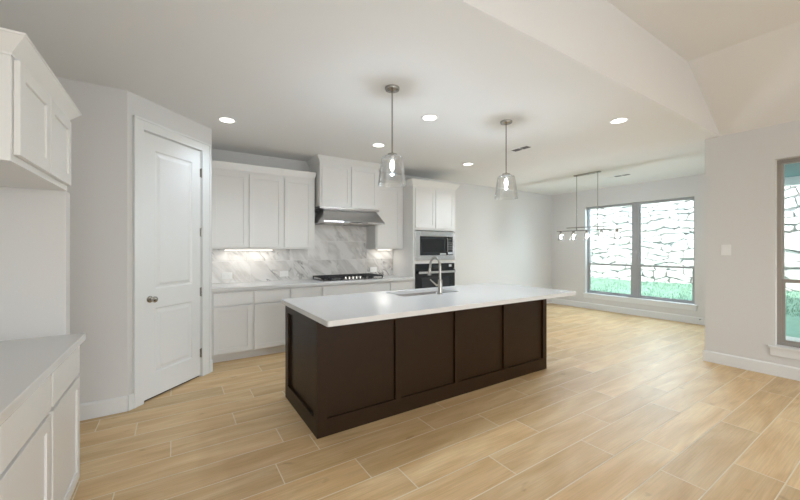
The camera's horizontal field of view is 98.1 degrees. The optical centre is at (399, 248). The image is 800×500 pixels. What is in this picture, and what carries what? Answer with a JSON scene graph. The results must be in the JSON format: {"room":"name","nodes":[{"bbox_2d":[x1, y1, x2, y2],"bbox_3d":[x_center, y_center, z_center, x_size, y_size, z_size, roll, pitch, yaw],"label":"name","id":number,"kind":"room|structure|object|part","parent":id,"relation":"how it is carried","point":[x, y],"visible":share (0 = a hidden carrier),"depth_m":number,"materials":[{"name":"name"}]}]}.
{"room":"kitchen","nodes":[
{"label":"kitchen","id":0,"kind":"room"},
{"bbox_2d":[0,187,69,340],"bbox_3d":[-2.109,0.536,1.798,0.574,1.708,0.088,0,0,-33],"label":"backsplash","id":1,"kind":"structure","parent":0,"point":[34,223],"depth_m":1.85,"materials":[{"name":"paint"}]},
{"bbox_2d":[12,77,126,403],"bbox_3d":[-2.676,0.018,2.824,0.738,2.743,0.120,0,0,-33],"label":"wall","id":2,"kind":"structure","parent":0,"point":[97,190],"depth_m":2.87,"materials":[{"name":"paint"}]},
{"bbox_2d":[80,395,126,420],"bbox_3d":[-2.640,1.323,2.767,0.738,0.133,0.015,0,0,-33],"label":"baseboard","id":3,"kind":"structure","parent":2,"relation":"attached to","point":[95,409],"depth_m":2.88,"materials":[{"name":"paint"}]},
{"bbox_2d":[127,91,211,394],"bbox_3d":[-2.286,0.018,3.463,0.110,2.743,0.976,0,0,12],"label":"wall","id":4,"kind":"structure","parent":0,"point":[137,105],"depth_m":3.02,"materials":[{"name":"paint"}]},
{"bbox_2d":[127,360,212,410],"bbox_3d":[-2.225,1.323,3.450,0.015,0.133,0.976,0,0,12],"label":"baseboard","id":5,"kind":"structure","parent":4,"relation":"attached to","point":[130,398],"depth_m":2.99,"materials":[{"name":"paint"}]},
{"bbox_2d":[133,115,210,408],"bbox_3d":[-2.274,0.115,3.463,0.134,2.550,0.892,0,0,12],"label":"door frame","id":6,"kind":"structure","parent":4,"relation":"attached to","point":[140,125],"depth_m":3.10,"materials":[{"name":"paint"}]},
{"bbox_2d":[144,132,201,401],"bbox_3d":[-2.243,0.168,3.449,0.160,2.444,0.684,0,0,12],"label":"door","id":7,"kind":"structure","parent":4,"relation":"in","point":[172,170],"depth_m":3.40,"materials":[{"name":"paint"}]},
{"bbox_3d":[-2.258,0.465,3.174,0.074,0.062,0.062,0,0,12],"label":"handle","id":8,"kind":"part","parent":7,"relation":"part of","materials":[{"name":"silver metal"}]},
{"bbox_2d":[212,149,550,288],"bbox_3d":[0.606,0.018,6.815,7.972,2.743,0.120,0,0,-33],"label":"wall","id":9,"kind":"structure","parent":0,"point":[502,239],"depth_m":7.75,"materials":[{"name":"paint"}]},
{"bbox_2d":[212,160,283,248],"bbox_3d":[-2.119,-0.558,4.768,0.929,1.130,0.351,0,0,-33],"label":"upper cabinet","id":10,"kind":"object","parent":9,"relation":"attached to","point":[247,199],"visible":0.92,"depth_m":4.61,"materials":[{"name":"paint"}]},
{"bbox_3d":[-2.208,-0.502,4.515,0.433,0.975,0.019,0,0,-33],"label":"door","id":11,"kind":"part","parent":10,"relation":"part of","materials":[{"name":"paint"}]},
{"bbox_3d":[-2.119,-1.071,4.768,0.929,0.105,0.351,0,0,-33],"label":"crown","id":12,"kind":"part","parent":10,"relation":"part of","materials":[{"name":"paint"}]},
{"bbox_2d":[224,249,272,249],"bbox_3d":[-2.103,0.017,4.846,0.620,0.018,0.040,0,0,-33],"label":"strip light","id":13,"kind":"object","parent":10,"relation":"attached to","point":[224,249],"visible":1,"depth_m":4.82,"materials":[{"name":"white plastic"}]},
{"bbox_3d":[-1.832,-0.502,4.758,0.436,0.975,0.019,0,0,-33],"label":"door","id":14,"kind":"part","parent":10,"relation":"part of","materials":[{"name":"paint"}]},
{"bbox_2d":[283,169,316,248],"bbox_3d":[-1.528,-0.558,5.151,0.477,1.130,0.351,0,0,-33],"label":"upper cabinet","id":15,"kind":"object","parent":9,"relation":"attached to","point":[298,186],"visible":0.94,"depth_m":5.00,"materials":[{"name":"paint"}]},
{"bbox_3d":[-1.528,-1.071,5.151,0.477,0.105,0.351,0,0,-33],"label":"crown","id":16,"kind":"part","parent":15,"relation":"part of","materials":[{"name":"paint"}]},
{"bbox_2d":[212,225,392,283],"bbox_3d":[-1.365,0.051,5.460,2.947,0.848,0.009,0,0,-33],"label":"backsplash","id":17,"kind":"structure","parent":9,"relation":"attached to","point":[338,249],"depth_m":5.47,"materials":[{"name":"stone"}]},
{"bbox_2d":[222,272,231,278],"bbox_3d":[-2.385,0.375,4.788,0.130,0.085,0.009,0,0,-33],"label":"outlet","id":18,"kind":"object","parent":17,"relation":"attached to","point":[224,275],"visible":1,"depth_m":4.79,"materials":[{"name":"white plastic"}]},
{"bbox_2d":[280,271,287,276],"bbox_3d":[-1.738,0.378,5.207,0.130,0.085,0.009,0,0,-33],"label":"outlet","id":19,"kind":"object","parent":17,"relation":"attached to","point":[282,273],"visible":1,"depth_m":5.20,"materials":[{"name":"white plastic"}]},
{"bbox_2d":[370,267,376,271],"bbox_3d":[-0.460,0.365,6.035,0.130,0.085,0.009,0,0,-33],"label":"outlet","id":20,"kind":"object","parent":17,"relation":"attached to","point":[372,269],"visible":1,"depth_m":6.03,"materials":[{"name":"white plastic"}]},
{"bbox_2d":[306,154,382,209],"bbox_3d":[-0.865,-0.987,5.486,1.085,0.730,0.509,0,0,-33],"label":"upper cabinet","id":21,"kind":"object","parent":9,"relation":"attached to","point":[339,182],"visible":0.98,"depth_m":5.26,"materials":[{"name":"paint"}]},
{"bbox_3d":[-0.945,-0.939,5.178,0.454,0.613,0.019,0,0,-33],"label":"door","id":22,"kind":"part","parent":21,"relation":"part of","materials":[{"name":"paint"}]},
{"bbox_3d":[-0.865,-1.310,5.486,1.085,0.085,0.509,0,0,-33],"label":"crown","id":23,"kind":"part","parent":21,"relation":"part of","materials":[{"name":"paint"}]},
{"bbox_3d":[-0.550,-0.939,5.434,0.455,0.613,0.019,0,0,-33],"label":"door","id":24,"kind":"part","parent":21,"relation":"part of","materials":[{"name":"paint"}]},
{"bbox_2d":[315,206,384,226],"bbox_3d":[-0.827,-0.495,5.436,0.998,0.252,0.634,0,0,-33],"label":"range hood","id":25,"kind":"object","parent":9,"relation":"attached to","point":[324,215],"visible":0.81,"depth_m":5.23,"materials":[{"name":"silver metal"}]},
{"bbox_2d":[367,179,402,248],"bbox_3d":[-0.259,-0.571,5.973,0.536,1.155,0.351,0,0,-33],"label":"upper cabinet","id":26,"kind":"object","parent":9,"relation":"attached to","point":[389,235],"visible":0.87,"depth_m":5.84,"materials":[{"name":"paint"}]},
{"bbox_3d":[-0.187,-0.515,5.824,0.459,1.000,0.019,0,0,-33],"label":"door","id":27,"kind":"part","parent":26,"relation":"part of","materials":[{"name":"paint"}]},
{"bbox_3d":[-0.259,-1.095,5.973,0.536,0.105,0.351,0,0,-33],"label":"crown","id":28,"kind":"part","parent":26,"relation":"part of","materials":[{"name":"paint"}]},
{"bbox_2d":[0,0,799,194],"bbox_3d":[2.639,-1.622,2.383,9.480,0.716,9.830,0,0,-33],"label":"ceiling","id":29,"kind":"structure","parent":0,"point":[300,80],"depth_m":2.97,"materials":[{"name":"paint"}]},
{"bbox_2d":[217,117,236,123],"bbox_3d":[-1.821,-1.350,3.658,0.184,0.006,0.184,0,0,-33],"label":"recessed light","id":30,"kind":"object","parent":29,"relation":"in","point":[221,119],"visible":1,"depth_m":3.66,"materials":[{"name":"white plastic"}]},
{"bbox_2d":[372,143,384,146],"bbox_3d":[-0.282,-1.350,4.542,0.184,0.006,0.184,0,0,-33],"label":"recessed light","id":31,"kind":"object","parent":29,"relation":"in","point":[373,144],"visible":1,"depth_m":4.54,"materials":[{"name":"white plastic"}]},
{"bbox_2d":[378,84,406,185],"bbox_3d":[-0.066,-0.942,2.924,0.242,0.822,0.242,0,0,-33],"label":"pendant light","id":32,"kind":"object","parent":29,"relation":"hanging from","point":[391,88],"visible":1,"depth_m":2.91,"materials":[{"name":"silver metal"}]},
{"bbox_3d":[-0.066,-1.063,2.924,0.014,0.520,0.013,0,0,-33],"label":"rod","id":33,"kind":"part","parent":32,"relation":"part of","materials":[{"name":"silver metal"}]},
{"bbox_3d":[-0.066,-0.653,2.924,0.242,0.244,0.242,0,0,-33],"label":"lamp shade","id":34,"kind":"part","parent":32,"relation":"part of","materials":[{"name":"clear glass"}]},
{"bbox_3d":[-0.066,-0.699,2.924,0.044,0.086,0.044,0,0,-33],"label":"bulb","id":35,"kind":"part","parent":32,"relation":"part of","materials":[{"name":"white glass"}]},
{"bbox_2d":[421,114,438,120],"bbox_3d":[0.308,-1.350,3.589,0.184,0.006,0.184,0,0,-33],"label":"recessed light","id":36,"kind":"object","parent":29,"relation":"in","point":[429,117],"visible":1,"depth_m":3.58,"materials":[{"name":"white plastic"}]},
{"bbox_2d":[494,119,517,199],"bbox_3d":[1.130,-0.942,3.699,0.242,0.822,0.242,0,0,-33],"label":"pendant light","id":37,"kind":"object","parent":29,"relation":"hanging from","point":[505,122],"visible":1,"depth_m":3.69,"materials":[{"name":"silver metal"}]},
{"bbox_3d":[1.130,-1.063,3.699,0.014,0.520,0.013,0,0,-33],"label":"rod","id":38,"kind":"part","parent":37,"relation":"part of","materials":[{"name":"silver metal"}]},
{"bbox_3d":[1.130,-0.653,3.699,0.242,0.244,0.242,0,0,-33],"label":"lamp shade","id":39,"kind":"part","parent":37,"relation":"part of","materials":[{"name":"clear glass"}]},
{"bbox_2d":[501,145,531,153],"bbox_3d":[1.602,-1.349,4.755,0.140,0.007,0.420,0,0,-33],"label":"ceiling vent","id":40,"kind":"object","parent":29,"relation":"in","point":[525,146],"visible":0.97,"depth_m":4.72,"materials":[{"name":"metal"}]},
{"bbox_2d":[557,171,621,240],"bbox_3d":[3.363,-0.753,6.248,0.116,1.200,1.170,0,0,-33],"label":"linear chandelier","id":41,"kind":"object","parent":29,"relation":"hanging from","point":[597,172],"visible":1,"depth_m":6.22,"materials":[{"name":"silver metal"}]},
{"bbox_3d":[3.260,-0.861,6.407,0.011,0.940,0.011,0,0,35],"label":"rod","id":42,"kind":"part","parent":41,"relation":"part of","materials":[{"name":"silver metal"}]},
{"bbox_3d":[3.467,-0.861,6.089,0.011,0.940,0.011,0,0,-10],"label":"rod","id":43,"kind":"part","parent":41,"relation":"part of","materials":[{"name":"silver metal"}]},
{"bbox_2d":[605,173,631,177],"bbox_3d":[4.065,-1.349,6.470,0.140,0.007,0.420,0,0,-33],"label":"ceiling vent","id":44,"kind":"object","parent":29,"relation":"in","point":[628,173],"visible":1,"depth_m":6.43,"materials":[{"name":"metal"}]},
{"bbox_2d":[609,117,628,123],"bbox_3d":[2.315,-1.350,3.671,0.184,0.006,0.184,0,0,-33],"label":"recessed light","id":45,"kind":"object","parent":29,"relation":"in","point":[622,119],"visible":1,"depth_m":3.66,"materials":[{"name":"white plastic"}]},
{"bbox_2d":[70,303,799,499],"bbox_3d":[2.618,1.391,2.369,9.130,0.001,9.530,0,0,-33],"label":"floor","id":46,"kind":"structure","parent":0,"point":[623,406],"depth_m":2.54,"materials":[{"name":"brown wood"}]},
{"bbox_2d":[0,346,79,499],"bbox_3d":[-1.711,0.953,1.239,0.634,0.875,1.280,0,0,-33],"label":"base cabinet","id":47,"kind":"object","parent":46,"relation":"on","point":[40,441],"visible":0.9,"depth_m":1.44,"materials":[{"name":"paint"}]},
{"bbox_3d":[-1.361,0.614,1.266,0.019,0.152,0.515,0,0,-33],"label":"drawer","id":48,"kind":"part","parent":47,"relation":"part of","materials":[{"name":"paint"}]},
{"bbox_3d":[-1.361,0.990,1.266,0.019,0.564,0.515,0,0,-33],"label":"door","id":49,"kind":"part","parent":47,"relation":"part of","materials":[{"name":"paint"}]},
{"bbox_2d":[0,333,85,425],"bbox_3d":[-1.699,0.495,1.242,0.657,0.038,1.291,0,0,-33],"label":"countertop","id":50,"kind":"structure","parent":47,"relation":"on","point":[25,364],"depth_m":1.45,"materials":[{"name":"stone"}]},
{"bbox_3d":[-1.655,0.990,1.719,0.019,0.564,0.505,0,0,-33],"label":"door","id":51,"kind":"part","parent":47,"relation":"part of","materials":[{"name":"paint"}]},
{"bbox_3d":[-1.655,0.614,1.719,0.019,0.152,0.505,0,0,-33],"label":"drawer","id":52,"kind":"part","parent":47,"relation":"part of","materials":[{"name":"paint"}]},
{"bbox_2d":[212,287,289,362],"bbox_3d":[-2.035,0.953,4.645,0.935,0.875,0.649,0,0,-33],"label":"base cabinet","id":53,"kind":"object","parent":46,"relation":"on","point":[245,323],"visible":0.82,"depth_m":4.35,"materials":[{"name":"paint"}]},
{"bbox_3d":[-2.046,0.614,4.262,0.436,0.152,0.019,0,0,-33],"label":"drawer","id":54,"kind":"part","parent":53,"relation":"part of","materials":[{"name":"paint"}]},
{"bbox_3d":[-2.046,0.990,4.262,0.436,0.564,0.019,0,0,-33],"label":"door","id":55,"kind":"part","parent":53,"relation":"part of","materials":[{"name":"paint"}]},
{"bbox_3d":[-1.660,0.990,4.512,0.436,0.564,0.019,0,0,-33],"label":"door","id":56,"kind":"part","parent":53,"relation":"part of","materials":[{"name":"paint"}]},
{"bbox_3d":[-1.660,0.614,4.512,0.436,0.152,0.019,0,0,-33],"label":"drawer","id":57,"kind":"part","parent":53,"relation":"part of","materials":[{"name":"paint"}]},
{"bbox_2d":[212,275,413,291],"bbox_3d":[-1.184,0.495,5.182,2.948,0.038,0.670,0,0,-33],"label":"countertop","id":58,"kind":"structure","parent":53,"relation":"on","point":[217,287],"depth_m":4.75,"materials":[{"name":"stone"}]},
{"bbox_2d":[312,273,383,281],"bbox_3d":[-0.804,0.445,5.401,1.001,0.061,0.510,0,0,-33],"label":"cooktop","id":59,"kind":"object","parent":58,"relation":"in","point":[362,276],"visible":1,"depth_m":5.31,"materials":[{"name":"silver metal"}]},
{"bbox_2d":[290,285,320,297],"bbox_3d":[-1.458,0.953,5.018,0.437,0.875,0.649,0,0,-33],"label":"base cabinet","id":60,"kind":"object","parent":46,"relation":"on","point":[304,291],"visible":0.06,"depth_m":4.74,"materials":[{"name":"paint"}]},
{"bbox_2d":[321,281,389,295],"bbox_3d":[-0.802,0.953,5.443,1.124,0.875,0.649,0,0,-33],"label":"base cabinet","id":61,"kind":"object","parent":46,"relation":"on","point":[338,289],"visible":0.09,"depth_m":5.14,"materials":[{"name":"paint"}]},
{"bbox_2d":[390,280,412,290],"bbox_3d":[-0.142,0.953,5.871,0.449,0.875,0.649,0,0,-33],"label":"base cabinet","id":62,"kind":"object","parent":46,"relation":"on","point":[404,284],"visible":0.09,"depth_m":5.59,"materials":[{"name":"paint"}]},
{"bbox_2d":[285,299,546,438],"bbox_3d":[0.309,0.953,3.644,2.743,0.874,0.878,0,0,-33],"label":"base cabinet","id":63,"kind":"object","parent":46,"relation":"on","point":[340,378],"visible":0.76,"depth_m":3.01,"materials":[{"name":"brown wood"}]},
{"bbox_3d":[-0.837,0.953,2.910,0.022,0.874,0.846,0,0,-33],"label":"frame","id":64,"kind":"part","parent":63,"relation":"part of","materials":[{"name":"brown wood"}]},
{"bbox_2d":[281,283,575,326],"bbox_3d":[0.420,0.495,3.556,2.898,0.039,1.183,0,0,-33],"label":"countertop","id":65,"kind":"structure","parent":63,"relation":"on","point":[343,309],"depth_m":3.12,"materials":[{"name":"stone"}]},
{"bbox_2d":[398,291,444,295],"bbox_3d":[0.246,0.629,3.808,0.795,0.224,0.440,0,0,-33],"label":"sink","id":66,"kind":"object","parent":65,"relation":"in","point":[435,292],"visible":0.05,"depth_m":4.04,"materials":[{"name":"silver metal"}]},
{"bbox_2d":[428,256,442,294],"bbox_3d":[0.362,0.279,3.679,0.077,0.393,0.230,0,0,-33],"label":"faucet","id":67,"kind":"object","parent":65,"relation":"on","point":[439,285],"visible":1,"depth_m":3.60,"materials":[{"name":"silver metal"}]},
{"bbox_3d":[0.370,0.204,3.684,0.027,0.243,0.198,0,0,-33],"label":"spout","id":68,"kind":"part","parent":67,"relation":"part of","materials":[{"name":"silver metal"}]},
{"bbox_2d":[393,178,459,288],"bbox_3d":[0.450,0.122,6.230,1.050,2.535,0.689,0,0,-33],"label":"tall cabinet","id":69,"kind":"object","parent":46,"relation":"on","point":[428,205],"visible":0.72,"depth_m":5.92,"materials":[{"name":"paint"}]},
{"bbox_3d":[0.429,-0.675,5.865,0.418,0.660,0.019,0,0,-33],"label":"door","id":70,"kind":"part","parent":69,"relation":"part of","materials":[{"name":"paint"}]},
{"bbox_3d":[0.553,-1.090,6.071,1.050,0.110,0.310,0,0,-33],"label":"crown","id":71,"kind":"part","parent":69,"relation":"part of","materials":[{"name":"paint"}]},
{"bbox_2d":[415,231,454,260],"bbox_3d":[0.495,-0.048,6.160,0.866,0.495,0.500,0,0,-33],"label":"microwave","id":72,"kind":"object","parent":69,"relation":"in","point":[442,246],"visible":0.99,"depth_m":5.96,"materials":[{"name":"silver metal"}]},
{"bbox_3d":[0.569,-0.045,5.955,0.569,0.320,0.018,0,0,-33],"label":"door","id":73,"kind":"part","parent":72,"relation":"part of","materials":[{"name":"grey glass"}]},
{"bbox_3d":[0.871,-0.045,6.152,0.146,0.320,0.018,0,0,-33],"label":"control panel","id":74,"kind":"part","parent":72,"relation":"part of","materials":[{"name":"black glass"}]},
{"bbox_2d":[415,263,455,288],"bbox_3d":[0.498,0.603,6.158,0.852,0.685,0.565,0,0,-33],"label":"wall oven","id":75,"kind":"object","parent":69,"relation":"in","point":[422,279],"visible":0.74,"depth_m":5.94,"materials":[{"name":"glass"}]},
{"bbox_3d":[0.611,0.306,5.983,0.852,0.093,0.019,0,0,-33],"label":"control panel","id":76,"kind":"part","parent":75,"relation":"part of","materials":[{"name":"black glass"}]},
{"bbox_3d":[0.636,0.402,5.943,0.790,0.037,0.055,0,0,-33],"label":"handle","id":77,"kind":"part","parent":75,"relation":"part of","materials":[{"name":"silver metal"}]},
{"bbox_3d":[0.791,-0.675,6.100,0.418,0.660,0.019,0,0,-33],"label":"door","id":78,"kind":"part","parent":69,"relation":"part of","materials":[{"name":"paint"}]},
{"bbox_2d":[461,0,720,135],"bbox_3d":[1.039,-1.681,2.424,6.840,0.657,0.122,0,0,-33],"label":"wall header","id":79,"kind":"structure","parent":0,"point":[596,34],"depth_m":2.77,"materials":[{"name":"paint"}]},
{"bbox_2d":[551,174,704,317],"bbox_3d":[4.984,0.018,7.260,0.160,2.743,3.893,0,0,-33],"label":"wall","id":80,"kind":"structure","parent":0,"point":[568,255],"depth_m":7.92,"materials":[{"name":"paint"}]},
{"bbox_2d":[587,202,636,297],"bbox_3d":[4.716,0.035,7.738,0.070,2.010,1.050,0,0,-33],"label":"window","id":81,"kind":"structure","parent":80,"relation":"in","point":[589,263],"depth_m":7.49,"materials":[{"name":"clear glass"}]},
{"bbox_3d":[4.708,-0.278,7.775,0.020,1.315,0.910,0,0,-33],"label":"sash","id":82,"kind":"part","parent":81,"relation":"part of","materials":[{"name":"clear glass"}]},
{"bbox_3d":[4.688,0.672,7.762,0.020,0.665,0.910,0,0,-33],"label":"sash","id":83,"kind":"part","parent":81,"relation":"part of","materials":[{"name":"clear glass"}]},
{"bbox_2d":[583,293,697,310],"bbox_3d":[4.909,1.091,7.279,0.115,0.109,2.130,0,0,-33],"label":"window sill","id":84,"kind":"structure","parent":80,"relation":"attached to","point":[678,305],"depth_m":7.08,"materials":[{"name":"paint"}]},
{"bbox_2d":[637,197,694,303],"bbox_3d":[5.270,0.035,6.887,0.065,2.010,0.980,0,0,-33],"label":"window","id":85,"kind":"structure","parent":80,"relation":"in","point":[639,265],"depth_m":7.02,"materials":[{"name":"clear glass"}]},
{"bbox_3d":[5.259,0.672,6.880,0.020,0.665,0.910,0,0,-33],"label":"sash","id":86,"kind":"part","parent":85,"relation":"part of","materials":[{"name":"clear glass"}]},
{"bbox_3d":[5.279,-0.278,6.894,0.020,1.315,0.910,0,0,-33],"label":"sash","id":87,"kind":"part","parent":85,"relation":"part of","materials":[{"name":"clear glass"}]},
{"bbox_2d":[705,120,799,367],"bbox_3d":[5.410,0.018,1.930,0.160,2.743,5.757,0,0,-33],"label":"wall","id":88,"kind":"structure","parent":0,"point":[740,167],"depth_m":4.00,"materials":[{"name":"paint"}]},
{"bbox_2d":[552,298,799,380],"bbox_3d":[5.377,1.323,4.157,2.555,0.133,9.530,0,0,-33],"label":"baseboard","id":89,"kind":"structure","parent":88,"relation":"attached to","point":[774,369],"depth_m":4.24,"materials":[{"name":"paint"}]},
{"bbox_2d":[721,245,730,254],"bbox_3d":[3.880,0.018,4.134,0.010,0.125,0.088,0,0,-33],"label":"light switch","id":90,"kind":"object","parent":88,"relation":"attached to","point":[725,249],"visible":1,"depth_m":4.13,"materials":[{"name":"white plastic"}]},
{"bbox_2d":[768,344,799,359],"bbox_3d":[4.381,1.115,3.421,0.115,0.109,1.038,0,0,-33],"label":"window sill","id":91,"kind":"structure","parent":88,"relation":"attached to","point":[777,350],"depth_m":3.73,"materials":[{"name":"paint"}]},
{"bbox_2d":[777,157,799,347],"bbox_3d":[4.457,0.045,3.470,0.065,2.040,0.938,0,0,-33],"label":"window","id":92,"kind":"structure","parent":88,"relation":"in","point":[781,281],"depth_m":3.83,"materials":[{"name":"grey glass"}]},
{"bbox_3d":[4.467,-0.282,3.476,0.020,1.315,0.868,0,0,-33],"label":"sash","id":93,"kind":"part","parent":92,"relation":"part of","materials":[{"name":"clear glass"}]},
{"bbox_3d":[4.447,0.682,3.463,0.020,0.695,0.868,0,0,-33],"label":"sash","id":94,"kind":"part","parent":92,"relation":"part of","materials":[{"name":"clear glass"}]},
{"bbox_3d":[-0.851,-0.280,-0.811,0.150,3.340,7.965,0,0,-33],"label":"wall","id":95,"kind":"structure","parent":0,"visible":0},
{"bbox_2d":[0,27,81,190],"bbox_3d":[-1.844,-0.544,1.446,0.627,0.452,0.892,0,0,-33],"label":"upper cabinet","id":96,"kind":"object","parent":95,"relation":"attached to","point":[36,111],"visible":1,"depth_m":1.43,"materials":[{"name":"paint"}]},
{"bbox_3d":[-1.515,-0.520,1.438,0.019,0.351,0.374,0,0,-33],"label":"door","id":97,"kind":"part","parent":96,"relation":"part of","materials":[{"name":"paint"}]},
{"bbox_3d":[-1.844,-0.735,1.446,0.627,0.070,0.892,0,0,-33],"label":"crown","id":98,"kind":"part","parent":96,"relation":"part of","materials":[{"name":"paint"}]},
{"bbox_3d":[-1.722,-0.520,1.758,0.019,0.351,0.368,0,0,-33],"label":"door","id":99,"kind":"part","parent":96,"relation":"part of","materials":[{"name":"paint"}]},
{"label":"outside","id":100,"kind":"structure","parent":0,"visible":0},
{"bbox_2d":[591,277,799,337],"bbox_3d":[6.388,1.209,7.713,2.690,0.648,22.000,0,0,-33],"label":"lawn","id":101,"kind":"structure","parent":100,"point":[792,322],"depth_m":8.48,"materials":[{"name":"green plant"}]},
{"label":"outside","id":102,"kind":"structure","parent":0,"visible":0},
{"bbox_2d":[786,336,799,341],"bbox_3d":[7.313,1.510,2.478,3.630,0.120,6.607,0,0,-33],"label":"patio slab","id":103,"kind":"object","parent":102,"point":[789,338],"depth_m":5.53,"materials":[{"name":"concrete"}]},
{"bbox_2d":[785,163,799,185],"bbox_3d":[7.065,0.075,2.641,3.390,2.750,6.950,0,0,-33],"label":"patio cover","id":104,"kind":"object","parent":103,"relation":"on","point":[792,171],"visible":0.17,"depth_m":5.82,"materials":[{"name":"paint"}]},
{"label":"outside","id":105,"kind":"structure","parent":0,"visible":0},
{"bbox_2d":[591,185,799,290],"bbox_3d":[7.615,-0.734,8.680,0.378,5.154,22.331,0,0,-33],"label":"stone wall","id":106,"kind":"structure","parent":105,"point":[667,228],"depth_m":9.35,"materials":[{"name":"stone"}]}
]}

